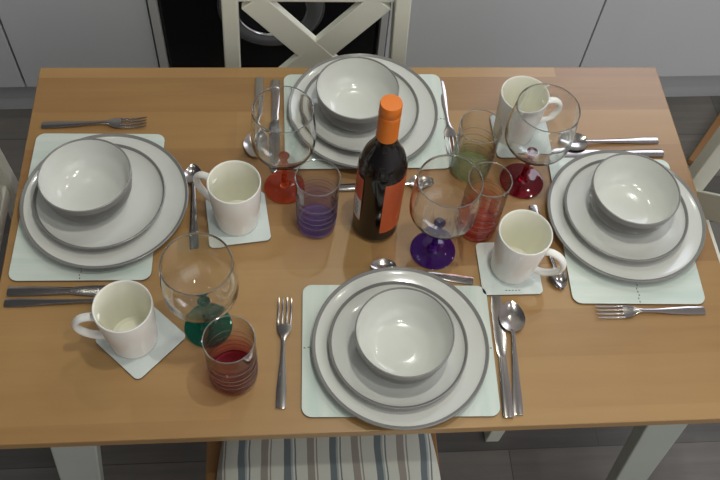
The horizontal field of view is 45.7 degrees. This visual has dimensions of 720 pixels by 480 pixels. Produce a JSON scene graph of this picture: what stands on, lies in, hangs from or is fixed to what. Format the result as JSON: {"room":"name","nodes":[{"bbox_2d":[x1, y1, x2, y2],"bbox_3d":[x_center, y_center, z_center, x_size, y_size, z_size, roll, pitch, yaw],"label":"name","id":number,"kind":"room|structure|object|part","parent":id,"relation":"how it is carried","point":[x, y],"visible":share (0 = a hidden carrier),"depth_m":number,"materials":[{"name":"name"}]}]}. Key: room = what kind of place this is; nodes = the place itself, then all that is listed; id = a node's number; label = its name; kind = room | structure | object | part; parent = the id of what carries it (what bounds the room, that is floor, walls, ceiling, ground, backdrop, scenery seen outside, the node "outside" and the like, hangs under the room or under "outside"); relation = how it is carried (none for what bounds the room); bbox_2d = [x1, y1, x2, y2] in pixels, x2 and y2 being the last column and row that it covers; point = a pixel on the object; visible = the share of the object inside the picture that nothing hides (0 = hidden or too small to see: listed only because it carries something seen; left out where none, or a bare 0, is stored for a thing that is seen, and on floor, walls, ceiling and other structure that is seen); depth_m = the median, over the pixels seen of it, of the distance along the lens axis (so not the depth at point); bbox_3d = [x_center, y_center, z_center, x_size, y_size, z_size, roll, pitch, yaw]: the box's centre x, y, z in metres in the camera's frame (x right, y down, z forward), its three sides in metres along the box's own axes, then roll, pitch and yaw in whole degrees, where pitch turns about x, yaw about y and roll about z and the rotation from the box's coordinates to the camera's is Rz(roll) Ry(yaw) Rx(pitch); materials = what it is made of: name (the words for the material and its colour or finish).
{"room":"kitchen","nodes":[
{"label":"kitchen","id":0,"kind":"room"},
{"bbox_2d":[0,96,719,479],"bbox_3d":[0.081,0.551,2.019,4.400,0.040,3.800,-1,58,-5],"label":"floor","id":1,"kind":"structure","parent":0,"point":[590,453],"depth_m":2.05,"materials":[{"name":"grey wood"}]},
{"bbox_2d":[0,149,18,278],"bbox_3d":[-0.539,0.073,1.714,0.436,0.910,0.420,-1,58,-5],"label":"dining chair","id":2,"kind":"object","parent":1,"relation":"on","point":[9,183],"visible":0.12,"depth_m":1.69,"materials":[{"name":"beige paint"}]},
{"bbox_3d":[-0.707,0.033,1.631,0.022,0.035,0.315,-1,58,-5],"label":"rail","id":3,"kind":"part","parent":2,"relation":"part of","materials":[{"name":"beige paint"}]},
{"bbox_3d":[-0.525,0.079,1.724,0.385,0.023,0.420,-1,58,-5],"label":"seat","id":4,"kind":"part","parent":2,"relation":"part of","materials":[{"name":"brown wood"}]},
{"bbox_3d":[-0.732,-0.065,1.792,0.068,0.902,0.044,-1,58,-5],"label":"post","id":5,"kind":"part","parent":2,"relation":"part of","materials":[{"name":"beige paint"}]},
{"bbox_2d":[0,19,24,86],"bbox_3d":[-1.226,-0.849,2.185,0.598,0.726,0.642,-2,58,-5],"label":"base cabinet","id":6,"kind":"object","parent":1,"relation":"on","point":[11,75],"visible":0.35,"depth_m":2.30,"materials":[{"name":"grey"}]},
{"bbox_2d":[0,83,36,108],"bbox_3d":[-1.266,-0.419,2.427,1.420,0.138,0.016,-2,58,-5],"label":"trim","id":7,"kind":"structure","parent":1,"relation":"on","point":[10,97],"depth_m":2.46,"materials":[{"name":"grey"}]},
{"bbox_2d":[0,0,159,86],"bbox_3d":[-0.740,-0.865,2.231,0.370,0.726,0.642,-2,58,-5],"label":"base cabinet","id":8,"kind":"object","parent":1,"relation":"on","point":[40,33],"visible":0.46,"depth_m":2.22,"materials":[{"name":"grey"}]},
{"bbox_2d":[147,0,169,67],"bbox_3d":[-0.546,-0.838,2.311,0.020,0.864,0.600,-2,58,-5],"label":"end panel","id":9,"kind":"object","parent":1,"relation":"on","point":[154,9],"visible":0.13,"depth_m":2.23,"materials":[{"name":"grey"}]},
{"bbox_2d":[158,0,377,67],"bbox_3d":[-0.250,-0.835,2.331,0.566,0.848,0.589,-2,58,-5],"label":"washing machine","id":10,"kind":"object","parent":1,"relation":"on","point":[193,29],"visible":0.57,"depth_m":2.26,"materials":[{"name":"black metal"}]},
{"bbox_3d":[-0.227,-0.599,2.186,0.278,0.278,0.008,-2,58,-5],"label":"door trim","id":11,"kind":"part","parent":10,"relation":"part of","materials":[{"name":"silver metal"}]},
{"bbox_3d":[-0.227,-0.601,2.187,0.175,0.175,0.019,-2,58,-5],"label":"door glass","id":12,"kind":"part","parent":10,"relation":"part of","materials":[{"name":"black glass"}]},
{"bbox_3d":[-0.226,-0.591,2.181,0.184,0.184,0.008,-2,58,-5],"label":"door trim","id":13,"kind":"part","parent":10,"relation":"part of","materials":[{"name":"silver metal"}]},
{"bbox_2d":[221,0,411,67],"bbox_3d":[-0.095,-0.105,1.858,0.420,0.910,0.436,-1,58,-5],"label":"dining chair","id":14,"kind":"object","parent":1,"relation":"on","point":[309,49],"visible":0.06,"depth_m":1.68,"materials":[{"name":"beige paint"}]},
{"bbox_3d":[-0.275,-0.256,1.945,0.044,0.902,0.068,-1,58,-5],"label":"post","id":15,"kind":"part","parent":14,"relation":"part of","materials":[{"name":"beige paint"}]},
{"bbox_3d":[-0.081,-0.482,1.603,0.310,0.076,0.022,-1,58,-5],"label":"rail","id":16,"kind":"part","parent":14,"relation":"part of","materials":[{"name":"beige paint"}]},
{"bbox_3d":[0.063,-0.262,1.973,0.044,0.902,0.068,-1,58,-5],"label":"post","id":17,"kind":"part","parent":14,"relation":"part of","materials":[{"name":"beige paint"}]},
{"bbox_2d":[206,433,440,479],"bbox_3d":[-0.059,0.500,1.480,0.420,0.910,0.436,-1,58,-5],"label":"dining chair","id":18,"kind":"object","parent":1,"relation":"on","point":[213,447],"visible":0.02,"depth_m":1.54,"materials":[{"name":"beige paint"}]},
{"bbox_2d":[216,433,440,479],"bbox_3d":[-0.052,0.460,1.480,0.398,0.040,0.352,-1,58,-5],"label":"seat cushion","id":19,"kind":"object","parent":18,"relation":"on","point":[402,456],"visible":0.61,"depth_m":1.50,"materials":[{"name":"fabric"}]},
{"bbox_2d":[0,67,719,479],"bbox_3d":[-0.007,0.174,1.783,1.203,0.750,0.733,-1,58,-5],"label":"dining table","id":20,"kind":"object","parent":1,"relation":"on","point":[657,374],"visible":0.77,"depth_m":1.38,"materials":[{"name":"brown wood"}]},
{"bbox_2d":[4,294,96,306],"bbox_3d":[-0.463,0.097,1.349,0.194,0.007,0.043,0,58,-4],"label":"spoon","id":21,"kind":"object","parent":20,"relation":"on","point":[9,302],"visible":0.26,"depth_m":1.35,"materials":[{"name":"silver metal"}]},
{"bbox_3d":[-0.489,0.097,1.347,0.142,0.007,0.015,0,58,-4],"label":"handle","id":22,"kind":"part","parent":21,"relation":"part of","materials":[{"name":"silver metal"}]},
{"bbox_2d":[7,285,105,295],"bbox_3d":[-0.450,0.081,1.362,0.218,0.005,0.020,0,58,-4],"label":"knife","id":23,"kind":"object","parent":20,"relation":"on","point":[92,290],"visible":0.64,"depth_m":1.36,"materials":[{"name":"silver metal"}]},
{"bbox_3d":[-0.509,0.081,1.357,0.100,0.005,0.017,0,58,-4],"label":"handle","id":24,"kind":"part","parent":23,"relation":"part of","materials":[{"name":"silver metal"}]},
{"bbox_3d":[-0.400,0.081,1.365,0.118,0.004,0.020,0,58,-4],"label":"blade","id":25,"kind":"part","parent":23,"relation":"part of","materials":[{"name":"silver metal"}]},
{"bbox_3d":[-0.503,0.465,1.576,0.170,0.730,0.030,-1,58,-5],"label":"leg","id":26,"kind":"part","parent":20,"relation":"part of","materials":[{"name":"paint"}]},
{"bbox_2d":[9,133,164,281],"bbox_3d":[-0.457,-0.062,1.452,0.226,0.004,0.302,0,58,-4],"label":"placemat","id":27,"kind":"object","parent":20,"relation":"on","point":[28,264],"visible":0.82,"depth_m":1.39,"materials":[{"name":"white plastic"}]},
{"bbox_2d":[19,133,188,268],"bbox_3d":[-0.429,-0.067,1.444,0.277,0.020,0.277,-1,58,-5],"label":"dinner plate","id":28,"kind":"object","parent":27,"relation":"on","point":[173,210],"visible":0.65,"depth_m":1.42,"materials":[{"name":"beige ceramic"}]},
{"bbox_2d":[33,144,165,249],"bbox_3d":[-0.436,-0.072,1.437,0.216,0.022,0.216,-1,58,-5],"label":"plate","id":29,"kind":"object","parent":28,"relation":"on","point":[145,201],"visible":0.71,"depth_m":1.42,"materials":[{"name":"beige ceramic"}]},
{"bbox_2d":[37,138,131,222],"bbox_3d":[-0.449,-0.090,1.414,0.149,0.067,0.149,33,61,16],"label":"bowl","id":30,"kind":"object","parent":29,"relation":"on","point":[84,180],"visible":1,"depth_m":1.43,"materials":[{"name":"beige ceramic"}]},
{"bbox_2d":[41,117,146,128],"bbox_3d":[-0.479,-0.211,1.542,0.186,0.008,0.024,-2,58,-5],"label":"fork","id":31,"kind":"object","parent":20,"relation":"on","point":[114,122],"visible":1,"depth_m":1.54,"materials":[{"name":"silver metal"}]},
{"bbox_3d":[-0.518,-0.209,1.538,0.108,0.007,0.015,-2,58,-5],"label":"handle","id":32,"kind":"part","parent":31,"relation":"part of","materials":[{"name":"silver metal"}]},
{"bbox_2d":[95,307,185,379],"bbox_3d":[-0.340,0.152,1.325,0.102,0.004,0.102,37,63,18],"label":"coaster","id":33,"kind":"object","parent":20,"relation":"on","point":[170,336],"visible":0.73,"depth_m":1.31,"materials":[{"name":"white plastic"}]},
{"bbox_2d":[71,280,157,358],"bbox_3d":[-0.359,0.119,1.279,0.114,0.108,0.087,19,58,8],"label":"mug","id":34,"kind":"object","parent":33,"relation":"on","point":[123,311],"visible":1,"depth_m":1.27,"materials":[{"name":"white ceramic"}]},
{"bbox_3d":[-0.403,0.129,1.269,0.044,0.074,0.014,-6,59,-8],"label":"handle","id":35,"kind":"part","parent":34,"relation":"part of","materials":[{"name":"white ceramic"}]},
{"bbox_2d":[184,164,200,232],"bbox_3d":[-0.285,-0.060,1.461,0.031,0.007,0.172,-4,58,-6],"label":"teaspoon","id":36,"kind":"object","parent":20,"relation":"on","point":[191,169],"visible":0.6,"depth_m":1.47,"materials":[{"name":"silver metal"}]},
{"bbox_2d":[184,164,200,183],"bbox_3d":[-0.292,-0.115,1.494,0.031,0.007,0.043,-4,58,-6],"label":"spoon bowl","id":37,"kind":"object","parent":36,"relation":"on","point":[191,169],"depth_m":1.50,"materials":[{"name":"silver metal"}]},
{"bbox_3d":[-0.282,-0.044,1.451,0.015,0.007,0.133,-4,58,-6],"label":"handle","id":38,"kind":"part","parent":36,"relation":"part of","materials":[{"name":"silver metal"}]},
{"bbox_2d":[159,232,238,347],"bbox_3d":[-0.232,0.084,1.262,0.110,0.197,0.110,10,58,2],"label":"wine glass","id":39,"kind":"object","parent":20,"relation":"on","point":[198,274],"visible":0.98,"depth_m":1.24,"materials":[{"name":"teal"}]},
{"bbox_2d":[202,315,257,395],"bbox_3d":[-0.188,0.172,1.252,0.075,0.126,0.075,35,62,17],"label":"tumbler","id":40,"kind":"object","parent":20,"relation":"on","point":[232,372],"visible":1,"depth_m":1.29,"materials":[{"name":"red glass"}]},
{"bbox_2d":[206,192,270,245],"bbox_3d":[-0.208,-0.036,1.454,0.102,0.004,0.102,-7,59,-8],"label":"coaster","id":41,"kind":"object","parent":20,"relation":"on","point":[261,233],"visible":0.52,"depth_m":1.44,"materials":[{"name":"white plastic"}]},
{"bbox_2d":[193,160,260,235],"bbox_3d":[-0.221,-0.072,1.409,0.123,0.108,0.087,25,59,11],"label":"mug","id":42,"kind":"object","parent":41,"relation":"on","point":[233,191],"visible":1,"depth_m":1.40,"materials":[{"name":"white ceramic"}]},
{"bbox_3d":[-0.256,-0.088,1.417,0.044,0.074,0.014,25,59,11],"label":"handle","id":43,"kind":"part","parent":42,"relation":"part of","materials":[{"name":"white ceramic"}]},
{"bbox_2d":[244,77,263,156],"bbox_3d":[-0.189,-0.229,1.574,0.043,0.007,0.194,1,58,-3],"label":"spoon","id":44,"kind":"object","parent":20,"relation":"on","point":[259,81],"visible":0.45,"depth_m":1.54,"materials":[{"name":"silver metal"}]},
{"bbox_2d":[244,133,256,156],"bbox_3d":[-0.188,-0.171,1.537,0.043,0.007,0.056,1,58,-3],"label":"bowl","id":45,"kind":"object","parent":44,"relation":"on","point":[247,141],"depth_m":1.54,"materials":[{"name":"silver metal"}]},
{"bbox_3d":[-0.190,-0.251,1.588,0.015,0.007,0.142,1,58,-3],"label":"handle","id":46,"kind":"part","parent":44,"relation":"part of","materials":[{"name":"silver metal"}]},
{"bbox_2d":[270,79,279,172],"bbox_3d":[-0.156,-0.212,1.567,0.020,0.005,0.218,0,58,-4],"label":"knife","id":47,"kind":"object","parent":20,"relation":"on","point":[275,82],"visible":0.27,"depth_m":1.62,"materials":[{"name":"silver metal"}]},
{"bbox_3d":[-0.159,-0.262,1.598,0.017,0.005,0.100,0,58,-4],"label":"handle","id":48,"kind":"part","parent":47,"relation":"part of","materials":[{"name":"silver metal"}]},
{"bbox_2d":[250,86,315,203],"bbox_3d":[-0.126,-0.148,1.409,0.105,0.209,0.105,-38,68,-24],"label":"wine glass","id":49,"kind":"object","parent":20,"relation":"on","point":[283,125],"visible":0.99,"depth_m":1.36,"materials":[{"name":"orange"}]},
{"bbox_3d":[-0.129,-0.120,1.453,0.020,0.078,0.020,32,61,15],"label":"stem","id":50,"kind":"part","parent":49,"relation":"part of","materials":[{"name":"red glass"}]},
{"bbox_2d":[276,297,291,408],"bbox_3d":[-0.119,0.173,1.326,0.024,0.008,0.186,1,58,-3],"label":"fork","id":51,"kind":"object","parent":20,"relation":"on","point":[283,330],"visible":1,"depth_m":1.32,"materials":[{"name":"silver metal"}]},
{"bbox_3d":[-0.119,0.206,1.306,0.015,0.007,0.108,1,58,-3],"label":"handle","id":52,"kind":"part","parent":51,"relation":"part of","materials":[{"name":"silver metal"}]},
{"bbox_2d":[295,159,340,238],"bbox_3d":[-0.071,-0.063,1.404,0.073,0.133,0.073,-5,58,-7],"label":"tumbler","id":53,"kind":"object","parent":20,"relation":"on","point":[316,221],"visible":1,"depth_m":1.44,"materials":[{"name":"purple glass"}]},
{"bbox_2d":[284,74,450,169],"bbox_3d":[0.011,-0.223,1.587,0.302,0.004,0.226,-1,58,-5],"label":"placemat","id":54,"kind":"object","parent":20,"relation":"on","point":[436,146],"visible":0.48,"depth_m":1.56,"materials":[{"name":"white plastic"}]},
{"bbox_2d":[294,54,437,168],"bbox_3d":[0.006,-0.238,1.583,0.277,0.020,0.277,-1,58,-5],"label":"dinner plate","id":55,"kind":"object","parent":54,"relation":"on","point":[423,131],"visible":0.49,"depth_m":1.58,"materials":[{"name":"beige ceramic"}]},
{"bbox_2d":[304,69,418,151],"bbox_3d":[0.001,-0.242,1.576,0.216,0.022,0.216,-1,58,-5],"label":"plate","id":56,"kind":"object","parent":55,"relation":"on","point":[328,132],"visible":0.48,"depth_m":1.56,"materials":[{"name":"beige ceramic"}]},
{"bbox_2d":[316,56,398,131],"bbox_3d":[-0.006,-0.256,1.550,0.149,0.067,0.149,-37,67,-24],"label":"bowl","id":57,"kind":"object","parent":56,"relation":"on","point":[349,90],"visible":0.84,"depth_m":1.57,"materials":[{"name":"beige ceramic"}]},
{"bbox_2d":[336,175,416,191],"bbox_3d":[0.044,-0.097,1.508,0.172,0.007,0.031,-3,58,-6],"label":"teaspoon","id":58,"kind":"object","parent":20,"relation":"on","point":[343,187],"visible":0.27,"depth_m":1.50,"materials":[{"name":"silver metal"}]},
{"bbox_3d":[0.025,-0.096,1.506,0.133,0.007,0.015,-3,58,-6],"label":"handle","id":59,"kind":"part","parent":58,"relation":"part of","materials":[{"name":"silver metal"}]},
{"bbox_2d":[409,175,416,186],"bbox_3d":[0.108,-0.101,1.515,0.043,0.007,0.031,-3,58,-6],"label":"spoon bowl","id":60,"kind":"object","parent":58,"relation":"on","point":[411,182],"depth_m":1.51,"materials":[{"name":"silver metal"}]},
{"bbox_2d":[352,94,407,240],"bbox_3d":[0.035,-0.110,1.334,0.078,0.314,0.078,-1,58,-5],"label":"wine bottle","id":61,"kind":"object","parent":20,"relation":"on","point":[382,167],"visible":1,"depth_m":1.31,"materials":[{"name":"black glass"}]},
{"bbox_2d":[301,285,499,417],"bbox_3d":[0.060,0.170,1.343,0.302,0.004,0.226,1,58,-4],"label":"placemat","id":62,"kind":"object","parent":20,"relation":"on","point":[316,402],"visible":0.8,"depth_m":1.31,"materials":[{"name":"white plastic"}]},
{"bbox_2d":[311,267,488,429],"bbox_3d":[0.063,0.166,1.333,0.277,0.020,0.277,-1,58,-5],"label":"dinner plate","id":63,"kind":"object","parent":62,"relation":"on","point":[472,378],"visible":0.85,"depth_m":1.32,"materials":[{"name":"beige ceramic"}]},
{"bbox_2d":[328,281,467,408],"bbox_3d":[0.059,0.163,1.325,0.216,0.022,0.216,-1,58,-5],"label":"plate","id":64,"kind":"object","parent":63,"relation":"on","point":[346,360],"visible":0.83,"depth_m":1.31,"materials":[{"name":"beige ceramic"}]},
{"bbox_2d":[355,287,454,383],"bbox_3d":[0.065,0.153,1.298,0.149,0.067,0.149,33,61,16],"label":"bowl","id":65,"kind":"object","parent":64,"relation":"on","point":[404,335],"visible":1,"depth_m":1.32,"materials":[{"name":"beige ceramic"}]},
{"bbox_2d":[371,259,472,284],"bbox_3d":[0.103,0.055,1.417,0.172,0.007,0.031,8,58,1],"label":"teaspoon","id":66,"kind":"object","parent":20,"relation":"on","point":[379,263],"visible":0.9,"depth_m":1.42,"materials":[{"name":"silver metal"}]},
{"bbox_2d":[371,259,396,268],"bbox_3d":[0.039,0.045,1.418,0.043,0.007,0.031,8,58,1],"label":"spoon bowl","id":67,"kind":"object","parent":66,"relation":"on","point":[379,263],"depth_m":1.42,"materials":[{"name":"silver metal"}]},
{"bbox_3d":[0.122,0.057,1.416,0.133,0.007,0.015,8,58,1],"label":"handle","id":68,"kind":"part","parent":66,"relation":"part of","materials":[{"name":"silver metal"}]},
{"bbox_2d":[409,154,483,269],"bbox_3d":[0.129,-0.035,1.361,0.108,0.200,0.108,-20,61,-16],"label":"wine glass","id":69,"kind":"object","parent":20,"relation":"on","point":[446,196],"visible":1,"depth_m":1.33,"materials":[{"name":"purple"}]},
{"bbox_3d":[0.126,-0.009,1.404,0.020,0.075,0.020,-20,61,-16],"label":"stem","id":70,"kind":"part","parent":69,"relation":"part of","materials":[{"name":"purple glass"}]},
{"bbox_2d":[440,80,458,154],"bbox_3d":[0.163,-0.230,1.600,0.024,0.008,0.186,-2,58,-6],"label":"fork","id":71,"kind":"object","parent":20,"relation":"on","point":[449,132],"visible":0.8,"depth_m":1.58,"materials":[{"name":"silver metal"}]},
{"bbox_3d":[0.159,-0.263,1.621,0.015,0.007,0.108,-2,58,-6],"label":"handle","id":72,"kind":"part","parent":71,"relation":"part of","materials":[{"name":"silver metal"}]},
{"bbox_2d":[452,109,502,179],"bbox_3d":[0.201,-0.159,1.491,0.074,0.123,0.074,14,58,5],"label":"tumbler","id":73,"kind":"object","parent":20,"relation":"on","point":[474,157],"visible":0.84,"depth_m":1.53,"materials":[{"name":"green glass"}]},
{"bbox_2d":[462,162,512,241],"bbox_3d":[0.204,-0.060,1.419,0.070,0.139,0.070,-16,60,-14],"label":"tumbler","id":74,"kind":"object","parent":20,"relation":"on","point":[484,227],"visible":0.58,"depth_m":1.46,"materials":[{"name":"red glass"}]},
{"bbox_2d":[491,295,513,417],"bbox_3d":[0.224,0.177,1.350,0.020,0.005,0.218,2,58,-3],"label":"knife","id":75,"kind":"object","parent":20,"relation":"on","point":[496,301],"visible":1,"depth_m":1.34,"materials":[{"name":"silver metal"}]},
{"bbox_3d":[0.224,0.134,1.377,0.020,0.004,0.118,2,58,-3],"label":"blade","id":76,"kind":"part","parent":75,"relation":"part of","materials":[{"name":"silver metal"}]},
{"bbox_3d":[0.224,0.226,1.319,0.017,0.005,0.100,2,58,-3],"label":"handle","id":77,"kind":"part","parent":75,"relation":"part of","materials":[{"name":"silver metal"}]},
{"bbox_2d":[490,115,517,158],"bbox_3d":[0.298,-0.193,1.589,0.102,0.004,0.102,-1,58,-5],"label":"coaster","id":78,"kind":"object","parent":20,"relation":"on","point":[503,152],"visible":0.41,"depth_m":1.57,"materials":[{"name":"white plastic"}]},
{"bbox_2d":[493,76,541,145],"bbox_3d":[0.300,-0.224,1.542,0.114,0.108,0.087,20,59,8],"label":"mug","id":79,"kind":"object","parent":78,"relation":"on","point":[511,89],"visible":0.32,"depth_m":1.53,"materials":[{"name":"white ceramic"}]},
{"bbox_2d":[475,242,542,295],"bbox_3d":[0.249,0.048,1.434,0.102,0.004,0.102,-1,58,-5],"label":"coaster","id":80,"kind":"object","parent":20,"relation":"on","point":[491,285],"visible":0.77,"depth_m":1.42,"materials":[{"name":"white plastic"}]},
{"bbox_2d":[490,209,566,284],"bbox_3d":[0.274,0.024,1.385,0.123,0.108,0.087,26,60,12],"label":"mug","id":81,"kind":"object","parent":80,"relation":"on","point":[524,237],"visible":1,"depth_m":1.38,"materials":[{"name":"white ceramic"}]},
{"bbox_3d":[0.309,0.041,1.376,0.044,0.074,0.014,26,60,12],"label":"handle","id":82,"kind":"part","parent":81,"relation":"part of","materials":[{"name":"white ceramic"}]},
{"bbox_2d":[499,301,524,414],"bbox_3d":[0.244,0.183,1.346,0.043,0.007,0.194,3,58,-2],"label":"spoon","id":83,"kind":"object","parent":20,"relation":"on","point":[511,315],"visible":1,"depth_m":1.37,"materials":[{"name":"silver metal"}]},
{"bbox_2d":[499,301,524,331],"bbox_3d":[0.246,0.124,1.383,0.043,0.007,0.056,3,58,-2],"label":"bowl","id":84,"kind":"object","parent":83,"relation":"on","point":[511,316],"depth_m":1.38,"materials":[{"name":"silver metal"}]},
{"bbox_3d":[0.243,0.205,1.332,0.015,0.007,0.142,3,58,-2],"label":"handle","id":85,"kind":"part","parent":83,"relation":"part of","materials":[{"name":"silver metal"}]},
{"bbox_2d":[500,83,580,198],"bbox_3d":[0.296,-0.159,1.451,0.112,0.200,0.112,39,63,19],"label":"wine glass","id":86,"kind":"object","parent":20,"relation":"on","point":[543,121],"visible":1,"depth_m":1.41,"materials":[{"name":"red"}]},
{"bbox_3d":[0.293,-0.132,1.493,0.020,0.075,0.020,39,63,19],"label":"stem","id":87,"kind":"part","parent":86,"relation":"part of","materials":[{"name":"red glass"}]},
{"bbox_2d":[505,84,579,165],"bbox_3d":[0.299,-0.182,1.414,0.112,0.112,0.112,39,63,19],"label":"bowl","id":88,"kind":"object","parent":86,"relation":"on","point":[543,121],"depth_m":1.40,"materials":[{"name":"clear glass"}]},
{"bbox_2d":[529,205,567,288],"bbox_3d":[0.320,0.010,1.460,0.031,0.007,0.172,-7,59,-8],"label":"teaspoon","id":89,"kind":"object","parent":20,"relation":"on","point":[560,280],"visible":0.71,"depth_m":1.43,"materials":[{"name":"silver metal"}]},
{"bbox_3d":[0.316,-0.006,1.470,0.015,0.007,0.133,-7,59,-8],"label":"handle","id":90,"kind":"part","parent":89,"relation":"part of","materials":[{"name":"silver metal"}]},
{"bbox_2d":[549,266,567,288],"bbox_3d":[0.331,0.064,1.427,0.031,0.007,0.043,-7,59,-8],"label":"spoon bowl","id":91,"kind":"object","parent":89,"relation":"on","point":[560,280],"depth_m":1.43,"materials":[{"name":"silver metal"}]},
{"bbox_2d":[563,149,663,157],"bbox_3d":[0.455,-0.159,1.578,0.218,0.005,0.020,-1,58,-5],"label":"knife","id":92,"kind":"object","parent":20,"relation":"on","point":[646,152],"visible":0.36,"depth_m":1.58,"materials":[{"name":"silver metal"}]},
{"bbox_3d":[0.405,-0.158,1.574,0.118,0.004,0.020,-1,58,-5],"label":"blade","id":93,"kind":"part","parent":92,"relation":"part of","materials":[{"name":"silver metal"}]},
{"bbox_3d":[0.514,-0.161,1.583,0.100,0.005,0.017,-1,58,-5],"label":"handle","id":94,"kind":"part","parent":92,"relation":"part of","materials":[{"name":"silver metal"}]},
{"bbox_2d":[569,133,658,150],"bbox_3d":[0.464,-0.184,1.593,0.194,0.007,0.043,-3,58,-6],"label":"spoon","id":95,"kind":"object","parent":20,"relation":"on","point":[580,142],"visible":0.65,"depth_m":1.59,"materials":[{"name":"silver metal"}]},
{"bbox_2d":[569,133,587,150],"bbox_3d":[0.395,-0.181,1.586,0.056,0.007,0.043,-3,58,-6],"label":"bowl","id":96,"kind":"object","parent":95,"relation":"on","point":[580,142],"depth_m":1.59,"materials":[{"name":"silver metal"}]},
{"bbox_3d":[0.489,-0.186,1.596,0.142,0.007,0.015,-3,58,-6],"label":"handle","id":97,"kind":"part","parent":95,"relation":"part of","materials":[{"name":"silver metal"}]},
{"bbox_2d":[548,158,704,304],"bbox_3d":[0.460,-0.021,1.493,0.226,0.004,0.302,1,58,-4],"label":"placemat","id":98,"kind":"object","parent":20,"relation":"on","point":[587,285],"visible":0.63,"depth_m":1.43,"materials":[{"name":"white plastic"}]},
{"bbox_2d":[547,150,705,282],"bbox_3d":[0.463,-0.043,1.493,0.277,0.020,0.277,-1,58,-5],"label":"dinner plate","id":99,"kind":"object","parent":98,"relation":"on","point":[684,256],"visible":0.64,"depth_m":1.46,"materials":[{"name":"beige ceramic"}]},
{"bbox_2d":[564,159,688,261],"bbox_3d":[0.461,-0.050,1.488,0.216,0.022,0.216,-1,58,-5],"label":"plate","id":100,"kind":"object","parent":99,"relation":"on","point":[657,244],"visible":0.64,"depth_m":1.47,"materials":[{"name":"beige ceramic"}]},
{"bbox_2d":[589,153,680,234],"bbox_3d":[0.464,-0.070,1.468,0.149,0.067,0.149,-37,67,-24],"label":"bowl","id":101,"kind":"object","parent":100,"relation":"on","point":[630,193],"visible":1,"depth_m":1.49,"materials":[{"name":"beige ceramic"}]},
{"bbox_3d":[0.527,0.446,1.662,0.170,0.730,0.030,-1,58,-5],"label":"leg","id":102,"kind":"part","parent":20,"relation":"part of","materials":[{"name":"paint"}]},
{"bbox_2d":[595,305,705,317],"bbox_3d":[0.478,0.117,1.405,0.186,0.008,0.024,-1,58,-5],"label":"fork","id":103,"kind":"object","parent":20,"relation":"on","point":[629,311],"visible":1,"depth_m":1.41,"materials":[{"name":"silver metal"}]},
{"bbox_3d":[0.517,0.116,1.408,0.108,0.007,0.015,-1,58,-5],"label":"handle","id":104,"kind":"part","parent":103,"relation":"part of","materials":[{"name":"silver metal"}]},
{"bbox_2d":[374,2,389,56],"bbox_3d":[0.045,-0.858,2.366,0.019,0.864,0.600,-2,58,-5],"label":"end panel","id":105,"kind":"object","parent":1,"relation":"on","point":[382,23],"visible":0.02,"depth_m":2.31,"materials":[{"name":"grey"}]},
{"bbox_2d":[384,0,604,66],"bbox_3d":[0.347,-0.902,2.332,0.574,0.726,0.642,-2,58,-5],"label":"base cabinet","id":106,"kind":"object","parent":1,"relation":"on","point":[442,33],"visible":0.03,"depth_m":2.33,"materials":[{"name":"grey"}]},
{"bbox_2d":[484,126,719,441],"bbox_3d":[0.534,0.084,1.785,0.436,0.910,0.420,-1,58,-5],"label":"dining chair","id":107,"kind":"object","parent":1,"relation":"on","point":[706,165],"visible":0.06,"depth_m":1.73,"materials":[{"name":"beige paint"}]},
{"bbox_3d":[0.335,0.355,1.881,0.044,0.434,0.036,-1,58,-5],"label":"leg","id":108,"kind":"part","parent":107,"relation":"part of","materials":[{"name":"beige paint"}]},
{"bbox_2d":[687,113,719,164],"bbox_3d":[1.080,-0.323,2.604,0.045,0.022,0.300,34,62,16],"label":"wooden strip","id":109,"kind":"object","parent":107,"relation":"attached to","point":[716,123],"visible":0.39,"depth_m":2.58,"materials":[{"name":"brown wood"}]},
{"bbox_3d":[0.708,-0.061,1.893,0.068,0.902,0.044,-1,58,-5],"label":"post","id":110,"kind":"part","parent":107,"relation":"part of","materials":[{"name":"beige paint"}]},
{"bbox_3d":[0.713,0.038,1.731,0.022,0.035,0.315,-1,58,-5],"label":"rail","id":111,"kind":"part","parent":107,"relation":"part of","materials":[{"name":"beige paint"}]},
{"bbox_2d":[579,0,719,75],"bbox_3d":[0.932,-0.922,2.387,0.598,0.726,0.642,-2,58,-5],"label":"base cabinet","id":112,"kind":"object","parent":1,"relation":"on","point":[674,37],"visible":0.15,"depth_m":2.40,"materials":[{"name":"grey"}]},
{"bbox_2d":[659,75,719,96],"bbox_3d":[0.931,-0.493,2.633,1.765,0.138,0.016,-2,58,-5],"label":"trim","id":113,"kind":"structure","parent":1,"relation":"on","point":[673,86],"depth_m":2.65,"materials":[{"name":"grey"}]}
]}

